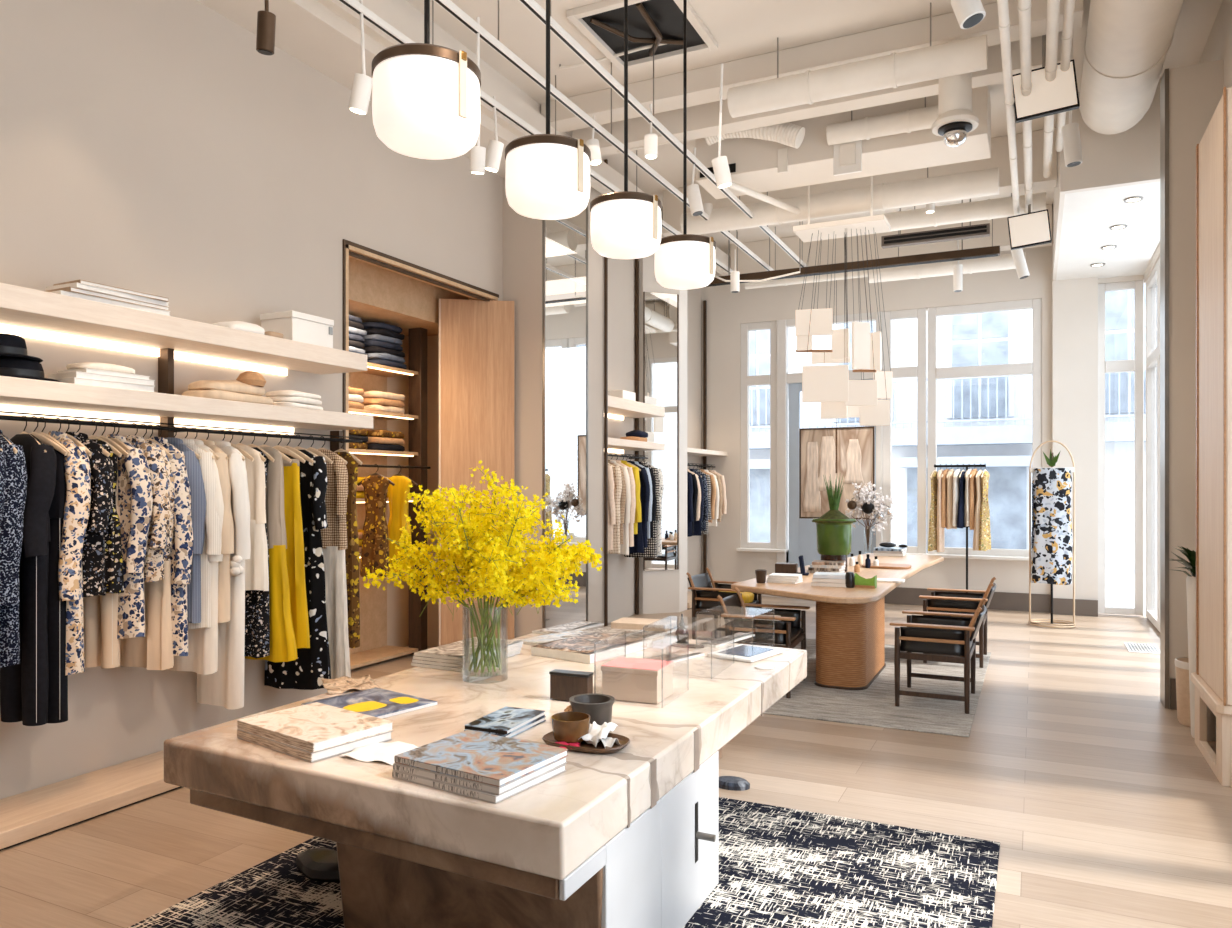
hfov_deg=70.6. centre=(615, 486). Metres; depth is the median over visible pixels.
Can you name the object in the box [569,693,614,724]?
pot
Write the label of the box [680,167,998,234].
pipe
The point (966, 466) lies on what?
clothes rack
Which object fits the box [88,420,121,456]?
clothes hanger
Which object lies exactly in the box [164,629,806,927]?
table
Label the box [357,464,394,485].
clothes hanger
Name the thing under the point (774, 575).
book
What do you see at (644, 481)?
jacket
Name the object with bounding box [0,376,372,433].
wall shelf
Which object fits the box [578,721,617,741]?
tissue paper
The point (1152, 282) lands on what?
window
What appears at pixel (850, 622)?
oak desk
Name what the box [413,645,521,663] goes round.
magazine
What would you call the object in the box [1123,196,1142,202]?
recessed light
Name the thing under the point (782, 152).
spotlight
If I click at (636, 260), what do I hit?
upright
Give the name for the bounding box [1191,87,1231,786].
tall cabinet
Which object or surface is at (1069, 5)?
pipe
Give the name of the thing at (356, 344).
jeans
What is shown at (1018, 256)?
track spotlight
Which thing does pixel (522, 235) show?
wall column
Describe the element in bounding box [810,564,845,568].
magazine
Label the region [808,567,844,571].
magazine
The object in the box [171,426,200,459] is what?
clothes hanger
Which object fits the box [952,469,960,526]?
shirt
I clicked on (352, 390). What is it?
sweater
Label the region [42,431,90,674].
patterned dress
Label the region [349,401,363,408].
sweater
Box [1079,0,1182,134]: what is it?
air duct
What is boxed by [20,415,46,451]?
clothes hanger
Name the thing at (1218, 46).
wall
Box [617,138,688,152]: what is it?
cable
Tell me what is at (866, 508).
bauble
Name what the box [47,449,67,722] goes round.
trousers
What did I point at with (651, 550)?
coat
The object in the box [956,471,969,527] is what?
dress
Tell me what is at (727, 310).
wall
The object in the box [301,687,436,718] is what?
magazine
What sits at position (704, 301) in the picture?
upright
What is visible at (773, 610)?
case
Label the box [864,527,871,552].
glass vase
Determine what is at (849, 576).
jar
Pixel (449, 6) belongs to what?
track
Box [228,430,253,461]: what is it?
clothes hanger
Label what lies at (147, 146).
wall
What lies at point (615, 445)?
wall shelf
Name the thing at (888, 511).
bauble
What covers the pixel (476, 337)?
door
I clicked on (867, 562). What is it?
perfume bottle
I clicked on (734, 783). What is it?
shoe
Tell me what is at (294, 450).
clothes hanger
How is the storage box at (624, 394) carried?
on the wall shelf at (618, 408)
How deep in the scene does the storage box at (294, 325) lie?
5.51 m
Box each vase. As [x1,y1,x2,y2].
[462,604,507,683]
[755,570,766,582]
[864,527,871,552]
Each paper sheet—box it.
[321,675,379,693]
[338,741,417,764]
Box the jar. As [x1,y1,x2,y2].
[845,572,854,587]
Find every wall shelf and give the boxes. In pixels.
[0,283,366,375]
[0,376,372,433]
[608,395,664,419]
[608,437,664,453]
[687,448,726,455]
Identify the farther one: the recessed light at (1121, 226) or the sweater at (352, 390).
the recessed light at (1121, 226)
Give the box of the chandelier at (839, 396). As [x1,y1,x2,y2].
[793,176,892,425]
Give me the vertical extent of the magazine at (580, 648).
0.065 m
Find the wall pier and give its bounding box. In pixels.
[1052,277,1097,599]
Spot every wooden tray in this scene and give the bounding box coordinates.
[542,731,629,752]
[862,563,910,568]
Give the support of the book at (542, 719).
on the table at (628, 837)
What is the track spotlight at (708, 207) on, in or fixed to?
attached to the track at (449, 6)
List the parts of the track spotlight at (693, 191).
stem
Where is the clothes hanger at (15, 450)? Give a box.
[2,435,17,453]
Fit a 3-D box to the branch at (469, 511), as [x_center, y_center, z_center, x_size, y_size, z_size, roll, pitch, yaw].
[-0.638,0.478,3.984,0.328,0.755,0.280,0,0,-15]
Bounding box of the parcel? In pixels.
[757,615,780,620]
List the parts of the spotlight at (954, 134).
globe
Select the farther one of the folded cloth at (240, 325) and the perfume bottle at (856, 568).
the perfume bottle at (856, 568)
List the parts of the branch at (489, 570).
stem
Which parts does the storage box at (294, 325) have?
lid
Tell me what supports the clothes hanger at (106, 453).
hanging from the rail at (2, 417)
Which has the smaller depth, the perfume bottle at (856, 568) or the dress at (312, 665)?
the dress at (312, 665)
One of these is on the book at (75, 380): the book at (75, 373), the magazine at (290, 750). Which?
the book at (75, 373)
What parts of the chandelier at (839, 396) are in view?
paper panel, support rod, paper panel, paper panel, paper panel, paper panel, paper panel, ceiling plate, paper panel, paper panel, paper panel, support rod, paper panel, paper panel, paper panel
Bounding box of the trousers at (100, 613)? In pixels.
[83,458,120,667]
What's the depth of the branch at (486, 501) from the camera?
4.06 m
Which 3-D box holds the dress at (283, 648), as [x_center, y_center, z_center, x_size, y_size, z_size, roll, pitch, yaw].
[-2.155,0.409,5.368,0.418,1.314,0.137,0,0,14]
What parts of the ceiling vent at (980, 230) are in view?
frame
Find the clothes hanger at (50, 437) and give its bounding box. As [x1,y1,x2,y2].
[40,416,70,455]
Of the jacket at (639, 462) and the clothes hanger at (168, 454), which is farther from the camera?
the jacket at (639, 462)
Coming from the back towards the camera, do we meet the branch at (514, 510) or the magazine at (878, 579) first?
the magazine at (878, 579)
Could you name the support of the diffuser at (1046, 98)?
attached to the light at (1046, 98)
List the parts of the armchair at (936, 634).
leg, leg, rail, armrest, arm rail, armrest, leg, post, cross rail, leg, post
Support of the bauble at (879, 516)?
hanging from the blossom
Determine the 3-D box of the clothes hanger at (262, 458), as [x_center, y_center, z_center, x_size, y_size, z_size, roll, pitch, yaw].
[-2.252,-0.243,5.211,0.391,0.192,0.024,0,0,21]
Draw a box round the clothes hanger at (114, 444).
[99,421,128,457]
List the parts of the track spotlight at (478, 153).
stem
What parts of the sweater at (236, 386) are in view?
knit cap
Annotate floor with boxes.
[0,572,1231,927]
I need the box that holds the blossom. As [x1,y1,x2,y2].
[845,481,893,549]
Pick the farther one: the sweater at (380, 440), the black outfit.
the sweater at (380, 440)
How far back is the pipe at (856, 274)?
11.63 m
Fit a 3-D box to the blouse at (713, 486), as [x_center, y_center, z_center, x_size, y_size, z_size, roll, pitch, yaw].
[1.193,0.127,12.361,0.459,0.758,0.148,0,0,17]
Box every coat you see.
[624,462,659,557]
[687,473,693,536]
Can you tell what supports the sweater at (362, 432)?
on the sweater at (364, 438)
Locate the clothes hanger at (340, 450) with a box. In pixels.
[335,438,361,464]
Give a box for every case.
[594,636,687,692]
[670,616,670,655]
[773,610,773,644]
[879,542,906,547]
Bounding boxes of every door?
[439,299,513,645]
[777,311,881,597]
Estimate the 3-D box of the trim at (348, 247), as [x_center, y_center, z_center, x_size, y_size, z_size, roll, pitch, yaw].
[-1.607,-0.085,7.262,0.162,3.370,1.990,0,0,26]
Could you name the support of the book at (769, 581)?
on the oak desk at (850, 622)
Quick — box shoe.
[719,776,749,790]
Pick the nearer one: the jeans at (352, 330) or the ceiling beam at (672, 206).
the jeans at (352, 330)
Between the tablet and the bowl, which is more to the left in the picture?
the bowl
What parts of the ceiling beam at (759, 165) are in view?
access panel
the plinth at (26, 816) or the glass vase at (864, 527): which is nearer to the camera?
the plinth at (26, 816)
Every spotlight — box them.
[256,0,275,54]
[349,0,372,114]
[470,17,485,173]
[485,96,503,171]
[586,115,601,164]
[644,104,657,158]
[687,148,703,215]
[703,203,712,217]
[712,63,731,187]
[730,249,739,292]
[778,148,787,172]
[925,203,934,212]
[938,121,971,146]
[951,0,985,28]
[953,240,962,291]
[1011,248,1028,278]
[1062,110,1082,166]
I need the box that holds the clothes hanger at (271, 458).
[248,431,274,461]
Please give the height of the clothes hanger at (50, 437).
0.192 m
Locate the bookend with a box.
[793,555,808,575]
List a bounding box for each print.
[343,701,386,711]
[389,697,418,703]
[801,428,872,517]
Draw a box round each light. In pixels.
[1007,204,1051,249]
[1012,35,1079,122]
[1090,263,1104,266]
[1101,245,1116,249]
[1110,224,1126,229]
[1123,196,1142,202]
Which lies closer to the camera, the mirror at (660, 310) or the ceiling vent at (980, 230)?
the ceiling vent at (980, 230)
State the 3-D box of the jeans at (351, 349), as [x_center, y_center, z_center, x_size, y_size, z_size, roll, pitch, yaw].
[-2.422,-1.188,7.542,0.342,0.059,0.444,0,0,26]
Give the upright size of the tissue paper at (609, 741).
0.047 m
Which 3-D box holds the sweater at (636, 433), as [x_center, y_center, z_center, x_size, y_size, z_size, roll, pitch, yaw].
[0.248,-0.633,10.311,0.220,0.085,0.262,0,0,26]
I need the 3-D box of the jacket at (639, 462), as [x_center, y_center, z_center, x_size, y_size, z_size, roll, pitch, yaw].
[0.244,0.152,10.393,0.497,0.918,0.140,0,0,23]
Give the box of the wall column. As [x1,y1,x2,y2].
[503,132,603,637]
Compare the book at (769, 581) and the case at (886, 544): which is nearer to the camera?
the book at (769, 581)
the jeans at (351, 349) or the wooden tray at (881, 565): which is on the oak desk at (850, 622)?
the wooden tray at (881, 565)
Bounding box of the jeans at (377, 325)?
[361,322,401,333]
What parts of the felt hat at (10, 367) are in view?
crown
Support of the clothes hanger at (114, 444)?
hanging from the rail at (2, 417)
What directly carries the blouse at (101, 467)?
hanging from the clothes hanger at (106, 453)
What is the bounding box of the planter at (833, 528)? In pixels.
[812,474,856,571]
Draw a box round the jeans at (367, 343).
[364,340,402,350]
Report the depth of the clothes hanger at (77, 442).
4.23 m
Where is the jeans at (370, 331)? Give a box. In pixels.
[363,328,404,339]
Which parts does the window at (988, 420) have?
pane, pane, cornice, balcony railing, pane, pane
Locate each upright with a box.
[158,348,173,437]
[330,431,342,451]
[635,258,638,614]
[703,300,706,572]
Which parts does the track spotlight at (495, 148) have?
stem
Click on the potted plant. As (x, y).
(1191, 555)
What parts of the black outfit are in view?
trouser leg, trouser leg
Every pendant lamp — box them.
[372,0,480,159]
[505,0,590,219]
[590,0,661,258]
[655,0,715,289]
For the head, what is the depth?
3.29 m
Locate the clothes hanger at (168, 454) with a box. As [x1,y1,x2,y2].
[141,423,170,458]
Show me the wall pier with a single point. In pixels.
(1074, 301)
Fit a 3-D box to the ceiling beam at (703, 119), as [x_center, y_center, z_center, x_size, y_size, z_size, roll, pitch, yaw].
[1.502,-3.284,7.324,4.150,0.329,0.200,0,0,26]
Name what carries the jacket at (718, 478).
hanging from the clothes hanger
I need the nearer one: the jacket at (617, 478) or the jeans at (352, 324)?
the jeans at (352, 324)
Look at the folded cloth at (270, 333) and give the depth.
5.24 m
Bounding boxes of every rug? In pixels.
[128,797,999,927]
[743,638,990,736]
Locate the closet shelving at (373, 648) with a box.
[349,328,426,668]
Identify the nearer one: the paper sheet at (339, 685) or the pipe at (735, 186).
the paper sheet at (339, 685)
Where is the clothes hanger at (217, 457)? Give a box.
[193,427,219,459]
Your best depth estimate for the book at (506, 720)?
3.21 m
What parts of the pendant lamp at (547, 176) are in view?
lamp shade, rod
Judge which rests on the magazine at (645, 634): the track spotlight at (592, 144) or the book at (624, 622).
the book at (624, 622)
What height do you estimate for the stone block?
0.068 m
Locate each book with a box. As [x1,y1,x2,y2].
[46,282,168,306]
[46,287,168,310]
[48,371,154,385]
[51,290,169,315]
[53,279,168,301]
[55,377,154,391]
[57,368,149,379]
[392,764,565,803]
[393,757,566,794]
[394,730,567,786]
[464,716,545,737]
[465,706,544,734]
[611,617,676,631]
[766,580,802,583]
[767,577,801,580]
[768,573,801,578]
[811,582,845,586]
[812,578,844,582]
[813,572,845,578]
[873,547,906,550]
[873,550,905,553]
[874,553,905,556]
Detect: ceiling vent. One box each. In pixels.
[566,0,717,71]
[881,199,989,248]
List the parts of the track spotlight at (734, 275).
stem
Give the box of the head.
[564,705,572,711]
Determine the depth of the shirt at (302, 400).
5.41 m
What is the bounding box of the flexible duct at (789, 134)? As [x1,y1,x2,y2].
[705,122,804,148]
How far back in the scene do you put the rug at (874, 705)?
6.42 m
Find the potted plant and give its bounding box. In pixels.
[1168,546,1215,740]
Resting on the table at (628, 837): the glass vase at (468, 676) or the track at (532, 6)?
the glass vase at (468, 676)
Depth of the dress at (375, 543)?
7.47 m
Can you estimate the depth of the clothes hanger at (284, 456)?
5.34 m
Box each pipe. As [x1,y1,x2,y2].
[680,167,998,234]
[705,177,813,219]
[727,3,987,117]
[745,237,867,288]
[826,97,938,144]
[868,211,1025,282]
[884,192,1045,230]
[997,0,1019,215]
[1017,0,1032,212]
[1043,0,1059,177]
[1055,0,1074,151]
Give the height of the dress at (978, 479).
1.006 m
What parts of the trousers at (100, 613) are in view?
trouser leg, trouser leg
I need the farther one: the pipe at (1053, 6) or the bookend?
the bookend
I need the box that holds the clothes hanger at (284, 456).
[259,432,291,462]
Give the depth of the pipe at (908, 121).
7.31 m
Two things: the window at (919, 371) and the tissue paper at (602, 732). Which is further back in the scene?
the window at (919, 371)
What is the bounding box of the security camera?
[931,39,978,136]
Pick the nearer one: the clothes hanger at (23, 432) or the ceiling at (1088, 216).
the clothes hanger at (23, 432)
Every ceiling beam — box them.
[541,0,1083,132]
[572,32,1072,156]
[663,128,1056,235]
[695,85,990,198]
[731,204,1051,273]
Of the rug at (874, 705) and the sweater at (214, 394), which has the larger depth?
the rug at (874, 705)
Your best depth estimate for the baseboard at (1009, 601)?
11.21 m
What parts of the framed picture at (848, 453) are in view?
frame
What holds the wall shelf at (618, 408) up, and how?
attached to the wall at (147, 146)
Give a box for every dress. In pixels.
[0,430,26,666]
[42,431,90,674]
[91,439,123,592]
[106,434,152,638]
[197,440,250,709]
[244,447,297,661]
[245,447,269,658]
[264,450,330,689]
[319,450,350,678]
[334,452,359,647]
[360,475,389,576]
[388,476,412,574]
[928,471,937,550]
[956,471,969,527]
[973,471,982,550]
[979,471,990,550]
[1031,468,1071,584]
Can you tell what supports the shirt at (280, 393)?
on the shirt at (302, 400)
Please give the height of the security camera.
0.780 m
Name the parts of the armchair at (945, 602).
leg, arm rail, armrest, armrest, leg, leg, post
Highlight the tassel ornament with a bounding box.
[671,614,703,647]
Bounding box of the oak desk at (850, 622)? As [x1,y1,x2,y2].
[731,553,943,689]
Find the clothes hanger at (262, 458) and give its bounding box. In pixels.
[236,430,265,461]
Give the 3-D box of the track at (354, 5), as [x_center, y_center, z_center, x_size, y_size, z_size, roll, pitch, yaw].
[-0.506,-3.134,7.292,0.045,0.632,10.300,0,0,26]
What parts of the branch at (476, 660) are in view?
stem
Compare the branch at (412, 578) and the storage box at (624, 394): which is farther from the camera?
the storage box at (624, 394)
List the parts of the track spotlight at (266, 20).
stem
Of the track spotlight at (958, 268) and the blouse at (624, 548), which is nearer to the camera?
the blouse at (624, 548)
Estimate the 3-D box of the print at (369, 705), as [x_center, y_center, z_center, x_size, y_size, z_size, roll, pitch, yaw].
[-1.012,0.885,3.510,0.140,0.001,0.151,0,0,38]
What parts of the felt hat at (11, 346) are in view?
crown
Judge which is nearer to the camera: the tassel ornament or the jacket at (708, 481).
the tassel ornament
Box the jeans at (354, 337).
[349,334,364,342]
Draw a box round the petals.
[555,742,579,748]
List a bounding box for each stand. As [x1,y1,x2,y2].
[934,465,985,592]
[1028,440,1075,627]
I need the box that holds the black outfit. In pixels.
[0,434,56,725]
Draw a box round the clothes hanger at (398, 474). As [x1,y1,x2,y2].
[391,465,416,485]
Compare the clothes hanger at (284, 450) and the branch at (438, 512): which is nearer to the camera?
the branch at (438, 512)
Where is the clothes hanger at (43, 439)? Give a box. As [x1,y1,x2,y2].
[29,416,67,455]
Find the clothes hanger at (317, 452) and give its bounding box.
[307,435,332,463]
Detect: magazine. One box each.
[237,702,392,751]
[237,729,391,761]
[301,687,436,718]
[411,651,519,671]
[412,648,520,667]
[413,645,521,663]
[414,637,522,660]
[518,630,582,645]
[531,632,651,663]
[532,620,603,633]
[562,625,644,637]
[628,623,687,638]
[645,650,703,662]
[700,632,754,647]
[807,570,844,572]
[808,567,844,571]
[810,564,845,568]
[812,560,845,565]
[877,578,904,582]
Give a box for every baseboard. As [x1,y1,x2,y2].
[885,587,1097,616]
[1170,678,1176,709]
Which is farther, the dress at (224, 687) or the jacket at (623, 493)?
the jacket at (623, 493)
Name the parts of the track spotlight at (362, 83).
stem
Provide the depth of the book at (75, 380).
4.30 m
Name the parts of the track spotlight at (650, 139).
stem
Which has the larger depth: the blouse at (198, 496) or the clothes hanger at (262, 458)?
the clothes hanger at (262, 458)
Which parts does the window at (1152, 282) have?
pane, pane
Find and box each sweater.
[182,390,272,404]
[188,371,265,395]
[349,387,363,395]
[349,394,363,402]
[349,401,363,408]
[349,429,366,435]
[349,434,367,442]
[349,443,367,448]
[356,492,364,497]
[357,485,363,490]
[361,391,404,400]
[362,398,404,407]
[364,405,404,413]
[365,430,403,437]
[365,437,404,444]
[366,443,404,451]
[620,436,646,441]
[626,430,647,437]
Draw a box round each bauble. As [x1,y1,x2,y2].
[847,497,856,509]
[862,498,873,513]
[876,512,883,519]
[881,503,892,515]
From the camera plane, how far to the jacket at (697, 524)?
11.86 m
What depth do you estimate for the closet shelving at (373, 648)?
8.29 m
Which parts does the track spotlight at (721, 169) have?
stem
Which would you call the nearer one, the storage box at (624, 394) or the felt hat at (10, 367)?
the felt hat at (10, 367)
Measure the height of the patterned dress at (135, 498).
1.043 m
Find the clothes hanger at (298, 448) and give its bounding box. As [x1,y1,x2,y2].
[283,435,325,461]
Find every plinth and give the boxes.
[0,750,180,850]
[687,591,691,608]
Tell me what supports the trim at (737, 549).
attached to the wall at (727, 310)
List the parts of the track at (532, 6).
hanger rod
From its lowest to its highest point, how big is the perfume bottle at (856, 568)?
0.100 m
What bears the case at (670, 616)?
on the table at (628, 837)
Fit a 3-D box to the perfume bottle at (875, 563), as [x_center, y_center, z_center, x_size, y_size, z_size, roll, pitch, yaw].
[2.680,0.774,8.969,0.056,0.120,0.056,0,0,26]
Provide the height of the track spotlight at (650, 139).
0.402 m
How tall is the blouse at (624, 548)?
1.062 m
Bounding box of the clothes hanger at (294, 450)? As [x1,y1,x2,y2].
[284,434,313,462]
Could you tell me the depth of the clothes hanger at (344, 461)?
5.80 m
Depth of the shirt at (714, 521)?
12.41 m
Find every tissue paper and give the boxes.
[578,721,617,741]
[585,724,619,748]
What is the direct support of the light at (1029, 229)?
hanging from the ceiling at (742, 29)
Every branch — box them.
[363,554,484,660]
[384,514,475,671]
[405,485,492,665]
[407,485,489,672]
[432,474,497,667]
[441,509,508,672]
[447,488,495,671]
[450,531,521,645]
[461,501,517,666]
[463,460,523,665]
[463,485,535,670]
[464,476,542,669]
[470,544,582,664]
[476,565,579,672]
[482,515,579,672]
[489,492,547,671]
[489,544,574,664]
[496,535,602,666]
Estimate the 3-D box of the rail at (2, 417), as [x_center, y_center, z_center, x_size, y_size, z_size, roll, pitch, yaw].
[-2.782,-0.330,4.370,0.247,0.040,4.060,0,0,26]
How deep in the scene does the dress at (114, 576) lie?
4.34 m
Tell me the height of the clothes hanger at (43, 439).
0.192 m
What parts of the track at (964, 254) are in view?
hanger rod, frame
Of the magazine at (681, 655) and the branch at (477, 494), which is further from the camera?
the magazine at (681, 655)
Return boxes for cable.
[559,44,664,69]
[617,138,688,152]
[714,271,799,281]
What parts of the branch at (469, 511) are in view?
stem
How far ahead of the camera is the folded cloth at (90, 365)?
4.30 m
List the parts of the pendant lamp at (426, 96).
lamp shade, rod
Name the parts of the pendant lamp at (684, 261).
rod, lamp shade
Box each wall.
[0,0,701,798]
[387,298,474,646]
[639,234,686,613]
[702,246,1144,597]
[1052,78,1161,281]
[1144,0,1231,282]
[1169,60,1223,707]
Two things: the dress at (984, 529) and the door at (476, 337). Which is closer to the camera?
the door at (476, 337)
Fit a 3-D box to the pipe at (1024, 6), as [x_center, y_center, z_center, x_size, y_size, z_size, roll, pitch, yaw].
[2.641,-3.116,5.610,0.076,0.667,8.000,0,0,26]
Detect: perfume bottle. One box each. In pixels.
[849,554,854,565]
[854,562,859,571]
[857,551,862,565]
[865,554,870,567]
[873,556,878,565]
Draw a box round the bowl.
[551,712,590,742]
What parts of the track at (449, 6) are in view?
hanger rod, hanger rod, hanger rod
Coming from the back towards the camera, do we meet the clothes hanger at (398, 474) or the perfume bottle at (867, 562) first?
the perfume bottle at (867, 562)
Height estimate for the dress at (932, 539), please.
1.026 m
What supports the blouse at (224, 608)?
hanging from the clothes hanger
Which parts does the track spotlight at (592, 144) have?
stem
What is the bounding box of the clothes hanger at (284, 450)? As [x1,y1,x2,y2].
[273,433,305,462]
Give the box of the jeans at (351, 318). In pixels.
[349,315,361,323]
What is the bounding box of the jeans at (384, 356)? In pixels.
[365,353,404,363]
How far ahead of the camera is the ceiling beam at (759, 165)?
7.75 m
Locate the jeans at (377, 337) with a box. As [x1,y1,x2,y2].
[363,334,402,344]
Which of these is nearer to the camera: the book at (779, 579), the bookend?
the book at (779, 579)
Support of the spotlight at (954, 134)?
attached to the security camera
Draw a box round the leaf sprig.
[1043,449,1059,466]
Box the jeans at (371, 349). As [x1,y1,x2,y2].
[364,346,404,357]
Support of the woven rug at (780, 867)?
on the floor
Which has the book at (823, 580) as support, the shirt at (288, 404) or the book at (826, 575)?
the book at (826, 575)
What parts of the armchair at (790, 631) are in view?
post, leg, post, arm rail, armrest, rail, armrest, leg, seat, cross rail, leg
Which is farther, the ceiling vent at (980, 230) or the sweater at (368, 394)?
the ceiling vent at (980, 230)
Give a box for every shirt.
[168,439,223,674]
[179,438,220,629]
[265,390,320,399]
[268,397,321,405]
[273,402,322,409]
[615,460,635,546]
[634,461,652,538]
[703,469,718,525]
[946,469,956,528]
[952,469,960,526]
[964,469,971,526]
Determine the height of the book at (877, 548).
0.028 m
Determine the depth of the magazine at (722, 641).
5.05 m
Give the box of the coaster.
[755,665,773,669]
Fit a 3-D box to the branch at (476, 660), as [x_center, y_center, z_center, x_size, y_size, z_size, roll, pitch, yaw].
[-0.611,0.452,4.249,0.291,0.808,0.370,0,0,-28]
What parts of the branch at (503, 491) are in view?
stem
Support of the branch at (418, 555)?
in the glass vase at (468, 676)
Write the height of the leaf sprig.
0.225 m
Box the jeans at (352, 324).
[349,321,363,329]
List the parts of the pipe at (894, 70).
hanger rod, hanger rod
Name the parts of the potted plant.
planter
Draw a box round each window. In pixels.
[741,321,776,548]
[749,283,1145,572]
[882,308,926,553]
[927,299,1041,556]
[1098,280,1143,615]
[1146,261,1157,629]
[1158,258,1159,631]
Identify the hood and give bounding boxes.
[931,109,978,136]
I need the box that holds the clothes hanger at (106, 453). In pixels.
[74,419,109,456]
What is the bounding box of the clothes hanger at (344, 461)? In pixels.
[317,436,346,463]
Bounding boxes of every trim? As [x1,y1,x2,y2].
[197,0,730,275]
[343,239,498,449]
[346,244,497,451]
[604,159,607,626]
[736,548,1028,560]
[1160,68,1168,708]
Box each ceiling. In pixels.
[406,0,1222,254]
[1056,182,1159,280]
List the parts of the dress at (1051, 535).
panel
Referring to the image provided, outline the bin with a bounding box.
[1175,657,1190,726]
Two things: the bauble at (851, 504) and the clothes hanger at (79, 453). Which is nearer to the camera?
the clothes hanger at (79, 453)
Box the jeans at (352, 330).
[349,326,366,336]
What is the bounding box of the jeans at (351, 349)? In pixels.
[349,346,364,354]
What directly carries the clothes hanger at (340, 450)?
hanging from the rail at (2, 417)
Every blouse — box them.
[67,432,113,597]
[124,435,170,581]
[166,437,205,622]
[200,439,233,622]
[608,460,630,554]
[608,466,615,550]
[687,469,700,520]
[700,469,715,522]
[712,470,726,514]
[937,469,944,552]
[941,469,948,527]
[970,469,977,529]
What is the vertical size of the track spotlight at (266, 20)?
0.632 m
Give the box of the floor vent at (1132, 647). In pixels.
[1124,642,1159,653]
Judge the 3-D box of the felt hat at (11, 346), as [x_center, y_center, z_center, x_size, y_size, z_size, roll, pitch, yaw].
[-2.837,-0.645,4.019,0.320,0.110,0.320,0,0,26]
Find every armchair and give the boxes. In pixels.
[686,568,761,641]
[717,587,809,697]
[889,598,986,713]
[919,577,996,667]
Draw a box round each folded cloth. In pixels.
[66,362,134,373]
[213,321,264,334]
[264,331,283,338]
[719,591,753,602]
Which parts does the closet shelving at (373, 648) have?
panel, shelf, shelf, shelf, shelf, shelf, post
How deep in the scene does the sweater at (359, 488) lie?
7.59 m
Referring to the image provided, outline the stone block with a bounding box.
[296,848,339,881]
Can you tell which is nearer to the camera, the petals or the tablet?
the petals
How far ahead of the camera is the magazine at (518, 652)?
4.32 m
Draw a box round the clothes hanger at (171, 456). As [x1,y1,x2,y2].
[148,424,172,458]
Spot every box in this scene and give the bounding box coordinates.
[260,310,333,347]
[549,669,593,700]
[601,657,673,703]
[608,390,635,400]
[775,563,797,573]
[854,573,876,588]
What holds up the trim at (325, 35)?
attached to the wall at (660, 591)
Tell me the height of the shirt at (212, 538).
1.060 m
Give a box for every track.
[338,0,737,272]
[433,0,775,270]
[518,0,805,266]
[706,200,999,286]
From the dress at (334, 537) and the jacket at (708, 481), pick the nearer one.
the dress at (334, 537)
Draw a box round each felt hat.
[0,333,42,362]
[0,358,60,381]
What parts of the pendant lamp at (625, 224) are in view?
rod, lamp shade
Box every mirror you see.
[542,205,587,628]
[643,292,678,570]
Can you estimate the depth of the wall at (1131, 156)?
7.51 m
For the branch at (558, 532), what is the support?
in the glass vase at (468, 676)
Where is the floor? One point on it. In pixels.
(1104, 809)
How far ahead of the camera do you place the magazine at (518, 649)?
4.32 m
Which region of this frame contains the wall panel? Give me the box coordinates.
[349,257,468,335]
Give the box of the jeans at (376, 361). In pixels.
[367,359,406,368]
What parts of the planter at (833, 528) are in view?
pot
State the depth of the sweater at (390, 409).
7.89 m
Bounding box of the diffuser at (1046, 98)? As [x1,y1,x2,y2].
[1013,62,1076,117]
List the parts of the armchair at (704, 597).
post, leg, arm rail, rail, post, armrest, leg, armrest, leg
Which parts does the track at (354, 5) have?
hanger rod, hanger rod, hanger rod, hanger rod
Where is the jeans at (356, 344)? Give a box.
[349,340,364,348]
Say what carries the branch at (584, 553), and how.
in the glass vase at (468, 676)
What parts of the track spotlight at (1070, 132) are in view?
stem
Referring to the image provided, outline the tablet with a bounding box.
[707,644,783,662]
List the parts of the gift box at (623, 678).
lid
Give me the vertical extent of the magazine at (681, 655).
0.030 m
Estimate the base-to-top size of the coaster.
0.007 m
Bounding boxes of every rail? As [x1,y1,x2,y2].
[0,411,362,442]
[358,464,430,468]
[608,453,647,458]
[687,463,715,467]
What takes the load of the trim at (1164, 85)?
attached to the wall at (1195, 91)
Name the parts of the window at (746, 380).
pane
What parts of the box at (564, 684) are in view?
lid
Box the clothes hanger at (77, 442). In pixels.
[64,418,91,455]
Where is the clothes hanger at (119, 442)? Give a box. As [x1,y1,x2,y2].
[110,421,135,455]
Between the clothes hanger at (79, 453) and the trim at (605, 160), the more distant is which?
the trim at (605, 160)
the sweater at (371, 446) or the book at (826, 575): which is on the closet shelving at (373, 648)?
the sweater at (371, 446)
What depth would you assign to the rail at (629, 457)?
10.20 m
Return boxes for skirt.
[283,459,309,647]
[629,522,643,552]
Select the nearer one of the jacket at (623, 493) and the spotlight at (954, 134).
the spotlight at (954, 134)
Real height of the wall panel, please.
0.380 m
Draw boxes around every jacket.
[0,444,5,612]
[148,437,192,655]
[608,460,625,544]
[608,463,621,553]
[620,460,641,533]
[627,461,649,547]
[637,461,655,537]
[646,462,663,554]
[687,471,697,533]
[689,469,703,535]
[693,469,708,530]
[697,469,710,533]
[708,470,722,521]
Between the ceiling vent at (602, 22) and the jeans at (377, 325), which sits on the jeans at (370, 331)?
the jeans at (377, 325)
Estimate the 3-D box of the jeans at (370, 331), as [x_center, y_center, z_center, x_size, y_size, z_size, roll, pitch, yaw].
[-2.205,-1.410,8.068,0.346,0.054,0.444,0,0,26]
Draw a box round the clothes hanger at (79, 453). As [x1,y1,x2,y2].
[56,417,80,455]
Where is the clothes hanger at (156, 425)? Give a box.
[156,425,184,458]

